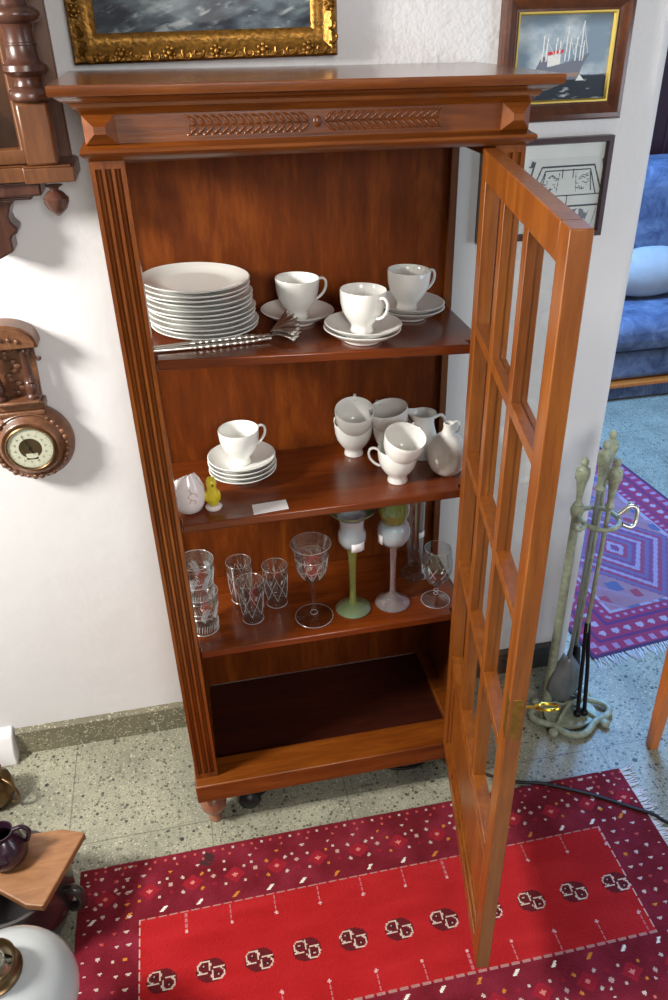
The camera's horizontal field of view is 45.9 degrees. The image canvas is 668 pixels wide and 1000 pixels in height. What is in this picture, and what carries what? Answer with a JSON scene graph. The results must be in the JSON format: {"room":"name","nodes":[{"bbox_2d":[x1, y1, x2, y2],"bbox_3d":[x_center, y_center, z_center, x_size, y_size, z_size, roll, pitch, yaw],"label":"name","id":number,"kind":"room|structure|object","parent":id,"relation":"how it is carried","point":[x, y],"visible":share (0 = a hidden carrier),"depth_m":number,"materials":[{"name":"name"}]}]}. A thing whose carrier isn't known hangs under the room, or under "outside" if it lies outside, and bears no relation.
{"room":"dining room","nodes":[
{"label":"dining room","id":0,"kind":"room"},
{"bbox_2d":[0,925,79,999],"bbox_3d":[-0.559,0.922,1.397,0.240,0.392,0.240,-7,32,-9],"label":"oil lamp","id":1,"kind":"object","parent":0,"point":[43,966],"visible":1,"depth_m":1.34,"materials":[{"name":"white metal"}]},
{"bbox_2d":[0,0,667,750],"bbox_3d":[-1.460,-0.640,1.298,4.325,3.200,0.140,-7,32,-9],"label":"wall","id":2,"kind":"structure","parent":0,"point":[85,631],"depth_m":1.79,"materials":[{"name":"white paint"}]},
{"bbox_2d":[0,318,74,478],"bbox_3d":[-0.649,-0.196,1.641,0.176,0.356,0.058,-7,32,-9],"label":"barometer","id":3,"kind":"object","parent":2,"relation":"attached to","point":[37,441],"depth_m":1.64,"materials":[{"name":"brown wood"}]},
{"bbox_2d":[0,318,39,350],"bbox_3d":[-0.657,-0.326,1.560,0.132,0.050,0.058,-7,32,-9],"label":"hood","id":4,"kind":"object","parent":3,"relation":"attached to","point":[15,334],"depth_m":1.55,"materials":[{"name":"brown wood"}]},
{"bbox_2d":[0,0,80,258],"bbox_3d":[-0.628,-0.726,1.278,0.370,0.674,0.137,-7,32,-9],"label":"wall clock","id":5,"kind":"object","parent":2,"relation":"attached to","point":[35,146],"visible":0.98,"depth_m":1.34,"materials":[{"name":"brown wood"}]},
{"bbox_2d":[0,154,80,183],"bbox_3d":[-0.624,-0.571,1.379,0.340,0.027,0.126,-7,32,-9],"label":"shelf","id":6,"kind":"object","parent":5,"relation":"attached to","point":[62,167],"depth_m":1.35,"materials":[{"name":"brown wood"}]},
{"bbox_2d":[63,0,337,64],"bbox_3d":[-0.226,-0.947,1.294,0.462,0.395,0.041,-7,32,-9],"label":"seascape painting","id":7,"kind":"object","parent":2,"relation":"attached to","point":[100,31],"visible":1,"depth_m":1.37,"materials":[{"name":"paint"}]},
{"bbox_2d":[0,641,550,766],"bbox_3d":[-1.331,0.718,2.043,4.070,0.100,0.050,-7,32,-9],"label":"baseboard","id":8,"kind":"structure","parent":2,"relation":"attached to","point":[53,735],"depth_m":2.16,"materials":[{"name":"stone"}]},
{"bbox_2d":[474,134,614,243],"bbox_3d":[0.437,-0.647,1.648,0.282,0.199,0.017,-7,32,-9],"label":"engraving","id":9,"kind":"object","parent":2,"relation":"attached to","point":[576,169],"visible":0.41,"depth_m":1.64,"materials":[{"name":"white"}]},
{"bbox_2d":[518,142,605,233],"bbox_3d":[0.436,-0.648,1.650,0.262,0.179,0.001,-7,32,-9],"label":"print","id":10,"kind":"object","parent":9,"relation":"attached to","point":[571,172],"depth_m":1.64},
{"bbox_2d":[497,0,636,122],"bbox_3d":[0.445,-0.852,1.522,0.265,0.220,0.023,-7,32,-9],"label":"painting","id":11,"kind":"object","parent":2,"relation":"attached to","point":[588,41],"visible":0.81,"depth_m":1.52,"materials":[{"name":"brown wood"}]},
{"bbox_2d":[0,392,667,965],"bbox_3d":[0.131,0.926,1.779,7.200,0.050,7.400,-7,32,-9],"label":"floor","id":12,"kind":"structure","parent":0,"point":[132,798],"depth_m":2.06,"materials":[{"name":"stone"}]},
{"bbox_2d":[0,966,8,977],"bbox_3d":[-0.731,0.983,1.594,0.260,0.086,0.092,3,32,8],"label":"log","id":13,"kind":"object","parent":12,"relation":"on","point":[3,969],"visible":0.1,"depth_m":1.59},
{"bbox_2d":[0,764,20,808],"bbox_3d":[-0.854,0.723,2.002,0.121,0.111,0.100,-7,32,-9],"label":"brass pot","id":14,"kind":"object","parent":12,"relation":"on","point":[7,785],"visible":1,"depth_m":1.98,"materials":[{"name":"gold metal"}]},
{"bbox_2d":[0,830,87,962],"bbox_3d":[-0.688,0.866,1.710,0.247,0.165,0.247,-25,38,-33],"label":"pot","id":15,"kind":"object","parent":12,"relation":"on","point":[54,917],"visible":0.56,"depth_m":1.67,"materials":[{"name":"black metal"}]},
{"bbox_2d":[0,829,85,910],"bbox_3d":[-0.643,0.776,1.677,0.164,0.018,0.176,4,32,10],"label":"wooden board","id":16,"kind":"object","parent":15,"relation":"on","point":[33,883],"visible":0.7,"depth_m":1.66,"materials":[{"name":"brown wood"}]},
{"bbox_2d":[0,820,31,871],"bbox_3d":[-0.692,0.725,1.659,0.090,0.090,0.090,9,33,17],"label":"jug","id":17,"kind":"object","parent":16,"relation":"on","point":[14,847],"visible":1,"depth_m":1.65,"materials":[{"name":"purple ceramic"}]},
{"bbox_2d":[45,62,594,967],"bbox_3d":[0.014,0.123,1.489,0.755,1.626,0.891,-7,32,-9],"label":"display cabinet","id":18,"kind":"object","parent":12,"relation":"on","point":[341,174],"visible":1,"depth_m":1.55,"materials":[{"name":"brown wood"}]},
{"bbox_2d":[174,472,205,514],"bbox_3d":[-0.293,-0.018,1.582,0.069,0.092,0.070,-7,32,-9],"label":"egg ornament","id":19,"kind":"object","parent":18,"relation":"on","point":[190,490],"visible":0.88,"depth_m":1.56,"materials":[{"name":"white ceramic"}]},
{"bbox_2d":[151,321,257,339],"bbox_3d":[-0.247,-0.337,1.518,0.204,0.024,0.204,11,34,20],"label":"dessert plate","id":20,"kind":"object","parent":18,"relation":"on","point":[184,337],"visible":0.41,"depth_m":1.47,"materials":[{"name":"white ceramic"}]},
{"bbox_2d":[152,311,258,335],"bbox_3d":[-0.246,-0.344,1.512,0.204,0.024,0.204,11,34,20],"label":"dessert plate","id":21,"kind":"object","parent":20,"relation":"on","point":[254,320],"visible":0.3,"depth_m":1.46,"materials":[{"name":"white ceramic"}]},
{"bbox_2d":[149,312,254,331],"bbox_3d":[-0.252,-0.349,1.504,0.204,0.024,0.204,11,34,20],"label":"dessert plate","id":22,"kind":"object","parent":21,"relation":"on","point":[244,321],"visible":0.31,"depth_m":1.46,"materials":[{"name":"white ceramic"}]},
{"bbox_2d":[148,307,255,326],"bbox_3d":[-0.251,-0.358,1.502,0.204,0.024,0.204,11,34,20],"label":"dessert plate","id":23,"kind":"object","parent":22,"relation":"on","point":[239,318],"visible":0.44,"depth_m":1.45,"materials":[{"name":"white ceramic"}]},
{"bbox_2d":[148,298,255,321],"bbox_3d":[-0.250,-0.366,1.499,0.204,0.024,0.204,11,34,20],"label":"dessert plate","id":24,"kind":"object","parent":23,"relation":"on","point":[251,306],"visible":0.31,"depth_m":1.45,"materials":[{"name":"white ceramic"}]},
{"bbox_2d":[147,298,251,317],"bbox_3d":[-0.256,-0.372,1.491,0.204,0.024,0.204,11,34,20],"label":"dessert plate","id":25,"kind":"object","parent":24,"relation":"on","point":[159,311],"visible":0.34,"depth_m":1.44,"materials":[{"name":"white ceramic"}]},
{"bbox_2d":[146,293,252,312],"bbox_3d":[-0.255,-0.379,1.486,0.204,0.024,0.204,11,34,20],"label":"dessert plate","id":26,"kind":"object","parent":25,"relation":"on","point":[244,301],"visible":0.34,"depth_m":1.44,"materials":[{"name":"white ceramic"}]},
{"bbox_2d":[146,284,252,307],"bbox_3d":[-0.254,-0.389,1.484,0.204,0.024,0.204,11,34,20],"label":"dessert plate","id":27,"kind":"object","parent":26,"relation":"on","point":[249,290],"visible":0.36,"depth_m":1.44,"materials":[{"name":"white ceramic"}]},
{"bbox_2d":[145,285,248,302],"bbox_3d":[-0.261,-0.395,1.478,0.204,0.024,0.204,11,34,20],"label":"dessert plate","id":28,"kind":"object","parent":27,"relation":"on","point":[161,298],"visible":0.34,"depth_m":1.43,"materials":[{"name":"white ceramic"}]},
{"bbox_2d":[145,279,249,298],"bbox_3d":[-0.259,-0.401,1.471,0.204,0.024,0.204,11,34,20],"label":"dessert plate","id":29,"kind":"object","parent":28,"relation":"on","point":[147,289],"visible":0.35,"depth_m":1.43,"materials":[{"name":"white ceramic"}]},
{"bbox_2d":[143,262,249,293],"bbox_3d":[-0.258,-0.409,1.468,0.204,0.024,0.204,11,34,20],"label":"dessert plate","id":30,"kind":"object","parent":29,"relation":"on","point":[185,277],"visible":0.97,"depth_m":1.49,"materials":[{"name":"white ceramic"}]},
{"bbox_2d":[191,581,218,636],"bbox_3d":[-0.295,0.248,1.773,0.078,0.108,0.078,-7,32,-9],"label":"tumbler","id":31,"kind":"object","parent":18,"relation":"on","point":[215,612],"visible":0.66,"depth_m":1.77,"materials":[{"name":"clear glass"}]},
{"bbox_2d":[185,550,214,606],"bbox_3d":[-0.298,0.175,1.728,0.078,0.108,0.078,-21,36,-28],"label":"tumbler","id":32,"kind":"object","parent":31,"relation":"on","point":[209,570],"visible":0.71,"depth_m":1.73,"materials":[{"name":"clear glass"}]},
{"bbox_2d":[205,476,221,511],"bbox_3d":[-0.246,-0.015,1.594,0.035,0.072,0.036,-7,32,-9],"label":"figurine","id":33,"kind":"object","parent":18,"relation":"on","point":[212,496],"visible":1,"depth_m":1.59,"materials":[{"name":"yellow"}]},
{"bbox_2d":[154,310,300,352],"bbox_3d":[-0.198,-0.291,1.431,0.305,0.041,0.076,-16,34,-22],"label":"serving tongs","id":34,"kind":"object","parent":18,"relation":"on","point":[287,326],"visible":0.94,"depth_m":1.46,"materials":[{"name":"silver metal"}]},
{"bbox_2d":[270,310,300,335],"bbox_3d":[-0.083,-0.331,1.480,0.055,0.029,0.056,19,37,30],"label":"shell bowl","id":35,"kind":"object","parent":34,"relation":"on","point":[287,325],"depth_m":1.48,"materials":[{"name":"silver metal"}]},
{"bbox_2d":[271,327,300,340],"bbox_3d":[-0.081,-0.322,1.478,0.055,0.027,0.056,19,37,30],"label":"shell bowl","id":36,"kind":"object","parent":34,"relation":"on","point":[291,333],"depth_m":1.47,"materials":[{"name":"silver metal"}]},
{"bbox_2d":[225,554,252,603],"bbox_3d":[-0.221,0.189,1.862,0.060,0.110,0.060,-7,32,-9],"label":"glass","id":37,"kind":"object","parent":18,"relation":"on","point":[250,568],"visible":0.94,"depth_m":1.86,"materials":[{"name":"clear glass"}]},
{"bbox_2d":[209,464,276,484],"bbox_3d":[-0.197,-0.062,1.712,0.146,0.025,0.146,-7,32,-9],"label":"saucer","id":38,"kind":"object","parent":18,"relation":"on","point":[260,478],"visible":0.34,"depth_m":1.68,"materials":[{"name":"white ceramic"}]},
{"bbox_2d":[209,458,276,480],"bbox_3d":[-0.196,-0.070,1.708,0.146,0.025,0.146,-7,32,-9],"label":"saucer","id":39,"kind":"object","parent":38,"relation":"on","point":[272,466],"visible":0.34,"depth_m":1.68,"materials":[{"name":"white ceramic"}]},
{"bbox_2d":[207,456,275,476],"bbox_3d":[-0.198,-0.079,1.703,0.146,0.025,0.146,-7,32,-9],"label":"saucer","id":40,"kind":"object","parent":39,"relation":"on","point":[234,474],"visible":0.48,"depth_m":1.67,"materials":[{"name":"white ceramic"}]},
{"bbox_2d":[207,441,274,472],"bbox_3d":[-0.198,-0.087,1.699,0.146,0.025,0.146,-7,32,-9],"label":"saucer","id":41,"kind":"object","parent":40,"relation":"on","point":[264,453],"visible":0.73,"depth_m":1.70,"materials":[{"name":"white ceramic"}]},
{"bbox_2d":[217,420,265,466],"bbox_3d":[-0.200,-0.118,1.685,0.087,0.079,0.093,8,33,16],"label":"coffee cup","id":42,"kind":"object","parent":41,"relation":"on","point":[238,439],"visible":1,"depth_m":1.68,"materials":[{"name":"white ceramic"}]},
{"bbox_2d":[236,573,263,624],"bbox_3d":[-0.188,0.228,1.798,0.060,0.110,0.060,10,34,19],"label":"glass","id":43,"kind":"object","parent":18,"relation":"on","point":[262,592],"visible":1,"depth_m":1.79,"materials":[{"name":"clear glass"}]},
{"bbox_2d":[252,499,288,514],"bbox_3d":[-0.130,0.014,1.609,0.074,0.001,0.037,-9,32,-12],"label":"price card","id":44,"kind":"object","parent":18,"relation":"on","point":[278,505],"visible":1,"depth_m":1.61,"materials":[{"name":"white paper"}]},
{"bbox_2d":[261,558,287,608],"bbox_3d":[-0.136,0.197,1.846,0.060,0.110,0.060,-22,37,-29],"label":"glass","id":45,"kind":"object","parent":18,"relation":"on","point":[286,574],"visible":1,"depth_m":1.84,"materials":[{"name":"clear glass"}]},
{"bbox_2d":[260,299,333,326],"bbox_3d":[-0.072,-0.369,1.569,0.146,0.030,0.146,-2,32,-1],"label":"saucer","id":46,"kind":"object","parent":18,"relation":"on","point":[274,309],"visible":0.61,"depth_m":1.58,"materials":[{"name":"white ceramic"}]},
{"bbox_2d":[275,271,326,319],"bbox_3d":[-0.069,-0.400,1.554,0.087,0.082,0.092,11,34,20],"label":"coffee cup","id":47,"kind":"object","parent":46,"relation":"on","point":[297,292],"visible":0.94,"depth_m":1.53,"materials":[{"name":"white ceramic"}]},
{"bbox_2d":[150,304,470,369],"bbox_3d":[-0.052,-0.328,1.548,0.643,0.049,0.270,-7,32,-9],"label":"shelf","id":48,"kind":"object","parent":18,"relation":"attached to","point":[443,333],"depth_m":1.46,"materials":[{"name":"brown wood"}]},
{"bbox_2d":[290,532,332,627],"bbox_3d":[-0.048,0.181,1.776,0.089,0.206,0.089,-7,32,-9],"label":"goblet","id":49,"kind":"object","parent":18,"relation":"on","point":[326,554],"visible":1,"depth_m":1.75,"materials":[{"name":"clear glass"}]},
{"bbox_2d":[290,532,330,582],"bbox_3d":[-0.050,0.139,1.749,0.089,0.106,0.089,-7,32,-9],"label":"bowl","id":50,"kind":"object","parent":49,"relation":"on","point":[326,554],"depth_m":1.74,"materials":[{"name":"clear glass"}]},
{"bbox_2d":[172,439,460,532],"bbox_3d":[-0.044,-0.045,1.722,0.643,0.019,0.270,-7,32,-9],"label":"shelf","id":51,"kind":"object","parent":18,"relation":"attached to","point":[315,477],"depth_m":1.67,"materials":[{"name":"brown wood"}]},
{"bbox_2d":[189,547,452,657],"bbox_3d":[-0.036,0.239,1.897,0.643,0.019,0.270,-7,32,-9],"label":"shelf","id":52,"kind":"object","parent":18,"relation":"attached to","point":[279,627],"depth_m":1.88,"materials":[{"name":"brown wood"}]},
{"bbox_2d":[330,508,375,618],"bbox_3d":[0.041,0.134,1.777,0.107,0.280,0.107,-7,32,-9],"label":"glass","id":53,"kind":"object","parent":18,"relation":"on","point":[351,532],"visible":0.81,"depth_m":1.74,"materials":[{"name":"green"}]},
{"bbox_2d":[338,510,365,550],"bbox_3d":[0.039,0.071,1.739,0.064,0.084,0.064,-7,32,-9],"label":"bowl","id":54,"kind":"object","parent":53,"relation":"on","point":[351,535],"depth_m":1.72,"materials":[{"name":"white glass"}]},
{"bbox_2d":[334,417,372,457],"bbox_3d":[0.040,-0.141,1.778,0.094,0.079,0.086,3,32,8],"label":"coffee cup","id":55,"kind":"object","parent":18,"relation":"on","point":[353,445],"visible":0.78,"depth_m":1.75,"materials":[{"name":"white ceramic"}]},
{"bbox_2d":[335,393,373,435],"bbox_3d":[0.042,-0.170,1.734,0.087,0.095,0.097,-22,37,-30],"label":"coffee cup","id":56,"kind":"object","parent":55,"relation":"on","point":[352,417],"visible":0.94,"depth_m":1.74,"materials":[{"name":"white ceramic"}]},
{"bbox_2d":[323,323,400,345],"bbox_3d":[0.053,-0.315,1.485,0.146,0.030,0.146,-2,32,-1],"label":"saucer","id":57,"kind":"object","parent":18,"relation":"on","point":[359,342],"visible":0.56,"depth_m":1.44,"materials":[{"name":"white ceramic"}]},
{"bbox_2d":[324,311,401,338],"bbox_3d":[0.055,-0.323,1.481,0.146,0.030,0.146,-2,32,-1],"label":"saucer","id":58,"kind":"object","parent":57,"relation":"on","point":[337,322],"visible":0.7,"depth_m":1.49,"materials":[{"name":"white ceramic"}]},
{"bbox_2d":[340,282,389,333],"bbox_3d":[0.055,-0.351,1.460,0.087,0.082,0.093,-3,32,-1],"label":"coffee cup","id":59,"kind":"object","parent":58,"relation":"on","point":[362,304],"visible":0.98,"depth_m":1.44,"materials":[{"name":"white ceramic"}]},
{"bbox_2d":[373,418,410,444],"bbox_3d":[0.131,-0.140,1.772,0.086,0.079,0.094,17,36,28],"label":"coffee cup","id":60,"kind":"object","parent":18,"relation":"on","point":[379,436],"visible":0.18,"depth_m":1.74,"materials":[{"name":"white ceramic"}]},
{"bbox_2d":[369,398,407,431],"bbox_3d":[0.121,-0.172,1.745,0.087,0.088,0.094,8,33,16],"label":"coffee cup","id":61,"kind":"object","parent":60,"relation":"on","point":[388,411],"visible":0.66,"depth_m":1.75,"materials":[{"name":"white ceramic"}]},
{"bbox_2d":[375,504,409,612],"bbox_3d":[0.134,0.116,1.788,0.082,0.295,0.082,-7,32,-9],"label":"glass","id":62,"kind":"object","parent":18,"relation":"on","point":[393,529],"visible":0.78,"depth_m":1.74,"materials":[{"name":"white"}]},
{"bbox_2d":[367,441,418,484],"bbox_3d":[0.132,-0.075,1.667,0.094,0.079,0.086,-17,35,-24],"label":"coffee cup","id":63,"kind":"object","parent":18,"relation":"on","point":[397,473],"visible":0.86,"depth_m":1.65,"materials":[{"name":"white ceramic"}]},
{"bbox_2d":[383,422,425,464],"bbox_3d":[0.144,-0.104,1.631,0.086,0.095,0.096,-11,33,-14],"label":"coffee cup","id":64,"kind":"object","parent":63,"relation":"on","point":[402,440],"visible":0.88,"depth_m":1.64,"materials":[{"name":"white ceramic"}]},
{"bbox_2d":[402,502,425,568],"bbox_3d":[0.195,0.059,1.882,0.071,0.290,0.071,-7,32,-9],"label":"bud vase","id":65,"kind":"object","parent":18,"relation":"on","point":[421,535],"visible":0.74,"depth_m":1.92,"materials":[{"name":"clear glass"}]},
{"bbox_2d":[383,305,444,321],"bbox_3d":[0.152,-0.387,1.608,0.146,0.030,0.146,-2,32,-1],"label":"saucer","id":66,"kind":"object","parent":18,"relation":"on","point":[405,318],"visible":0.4,"depth_m":1.56,"materials":[{"name":"white ceramic"}]},
{"bbox_2d":[384,291,444,314],"bbox_3d":[0.151,-0.395,1.604,0.146,0.030,0.146,-2,32,-1],"label":"saucer","id":67,"kind":"object","parent":66,"relation":"on","point":[430,302],"visible":0.55,"depth_m":1.61,"materials":[{"name":"white ceramic"}]},
{"bbox_2d":[388,264,435,310],"bbox_3d":[0.152,-0.425,1.588,0.087,0.082,0.092,10,33,17],"label":"coffee cup","id":68,"kind":"object","parent":67,"relation":"on","point":[408,283],"visible":0.98,"depth_m":1.56,"materials":[{"name":"white ceramic"}]},
{"bbox_2d":[404,407,446,460],"bbox_3d":[0.200,-0.151,1.757,0.072,0.110,0.078,24,40,35],"label":"creamer","id":69,"kind":"object","parent":18,"relation":"on","point":[424,417],"visible":0.51,"depth_m":1.73,"materials":[{"name":"white ceramic"}]},
{"bbox_2d":[421,540,452,608],"bbox_3d":[0.238,0.172,1.829,0.073,0.150,0.073,-7,32,-9],"label":"glass","id":70,"kind":"object","parent":18,"relation":"on","point":[423,572],"visible":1,"depth_m":1.81,"materials":[{"name":"clear glass"}]},
{"bbox_2d":[421,540,452,584],"bbox_3d":[0.237,0.151,1.816,0.073,0.100,0.073,-7,32,-9],"label":"bowl","id":71,"kind":"object","parent":70,"relation":"on","point":[423,572],"depth_m":1.81,"materials":[{"name":"clear glass"}]},
{"bbox_2d":[427,420,463,476],"bbox_3d":[0.242,-0.114,1.684,0.086,0.122,0.086,-7,32,-9],"label":"jug","id":72,"kind":"object","parent":18,"relation":"on","point":[445,449],"visible":0.97,"depth_m":1.66,"materials":[{"name":"white ceramic"}]},
{"bbox_2d":[526,702,559,711],"bbox_3d":[0.299,0.303,1.148,0.061,0.013,0.026,-7,32,-9],"label":"key","id":73,"kind":"object","parent":18,"relation":"attached to","point":[536,706],"visible":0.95,"depth_m":1.15,"materials":[{"name":"gold metal"}]},
{"bbox_2d":[74,764,667,999],"bbox_3d":[0.152,0.926,1.723,1.406,0.006,0.580,-7,32,-9],"label":"rug","id":74,"kind":"object","parent":12,"relation":"on","point":[374,907],"visible":0.92,"depth_m":1.74,"materials":[{"name":"red fabric"}]},
{"bbox_2d":[238,758,667,823],"bbox_3d":[0.519,0.739,1.960,1.510,0.060,0.243,3,32,8],"label":"power cord","id":75,"kind":"object","parent":12,"relation":"on","point":[249,801],"visible":0.54,"depth_m":1.97,"materials":[{"name":"black rubber"}]},
{"bbox_2d":[527,457,639,738],"bbox_3d":[0.652,0.262,2.009,0.242,0.813,0.183,-7,32,-9],"label":"stand","id":76,"kind":"object","parent":12,"relation":"on","point":[559,721],"visible":0.88,"depth_m":2.10,"materials":[{"name":"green metal"}]},
{"bbox_2d":[547,440,612,702],"bbox_3d":[0.631,0.215,2.003,0.104,0.820,0.040,-7,32,-9],"label":"shovel","id":77,"kind":"object","parent":76,"relation":"hanging from","point":[563,682],"visible":0.95,"depth_m":2.10,"materials":[{"name":"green metal"}]},
{"bbox_2d":[567,429,618,690],"bbox_3d":[0.661,0.184,2.047,0.056,0.815,0.055,-7,32,-9],"label":"brush","id":78,"kind":"object","parent":76,"relation":"hanging from","point":[613,434],"visible":0.56,"depth_m":2.02,"materials":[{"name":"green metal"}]},
{"bbox_2d":[573,457,623,717],"bbox_3d":[0.663,0.253,1.983,0.068,0.822,0.034,-7,32,-9],"label":"tongs","id":79,"kind":"object","parent":76,"relation":"hanging from","point":[615,473],"visible":1,"depth_m":1.97,"materials":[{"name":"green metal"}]},
{"bbox_2d":[568,447,667,670],"bbox_3d":[0.943,0.032,3.137,0.816,0.006,1.650,-11,33,-14],"label":"rug","id":80,"kind":"object","parent":12,"relation":"on","point":[630,609],"visible":0.22,"depth_m":2.73,"materials":[{"name":"purple fabric"}]},
{"bbox_2d":[608,154,667,398],"bbox_3d":[1.758,-1.202,4.124,2.150,1.030,0.850,-7,32,-9],"label":"sofa","id":81,"kind":"object","parent":12,"relation":"on","point":[640,367],"visible":0.13,"depth_m":3.93,"materials":[{"name":"fabric"}]},
{"bbox_2d":[616,292,667,351],"bbox_3d":[1.777,-1.008,4.157,1.710,0.175,0.700,-7,32,-9],"label":"seat cushion","id":82,"kind":"object","parent":81,"relation":"on","point":[644,320],"depth_m":3.82,"materials":[{"name":"blue fabric"}]},
{"bbox_2d":[625,246,667,296],"bbox_3d":[1.594,-1.158,3.998,0.539,0.247,0.199,-9,32,-11],"label":"cushion","id":83,"kind":"object","parent":81,"relation":"on","point":[648,273],"visible":0.7,"depth_m":3.91,"materials":[{"name":"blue fabric"}]},
{"bbox_2d":[646,647,667,749],"bbox_3d":[1.082,0.505,1.844,0.450,0.550,0.490,-7,32,-9],"label":"side table","id":84,"kind":"object","parent":12,"relation":"on","point":[659,717],"visible":1,"depth_m":2.05,"materials":[{"name":"brown wood"}]},
{"bbox_2d":[649,49,667,154],"bbox_3d":[1.812,-1.906,4.435,0.970,1.900,0.312,-7,32,-9],"label":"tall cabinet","id":85,"kind":"object","parent":12,"relation":"on","point":[659,144],"visible":0.02,"depth_m":4.18,"materials":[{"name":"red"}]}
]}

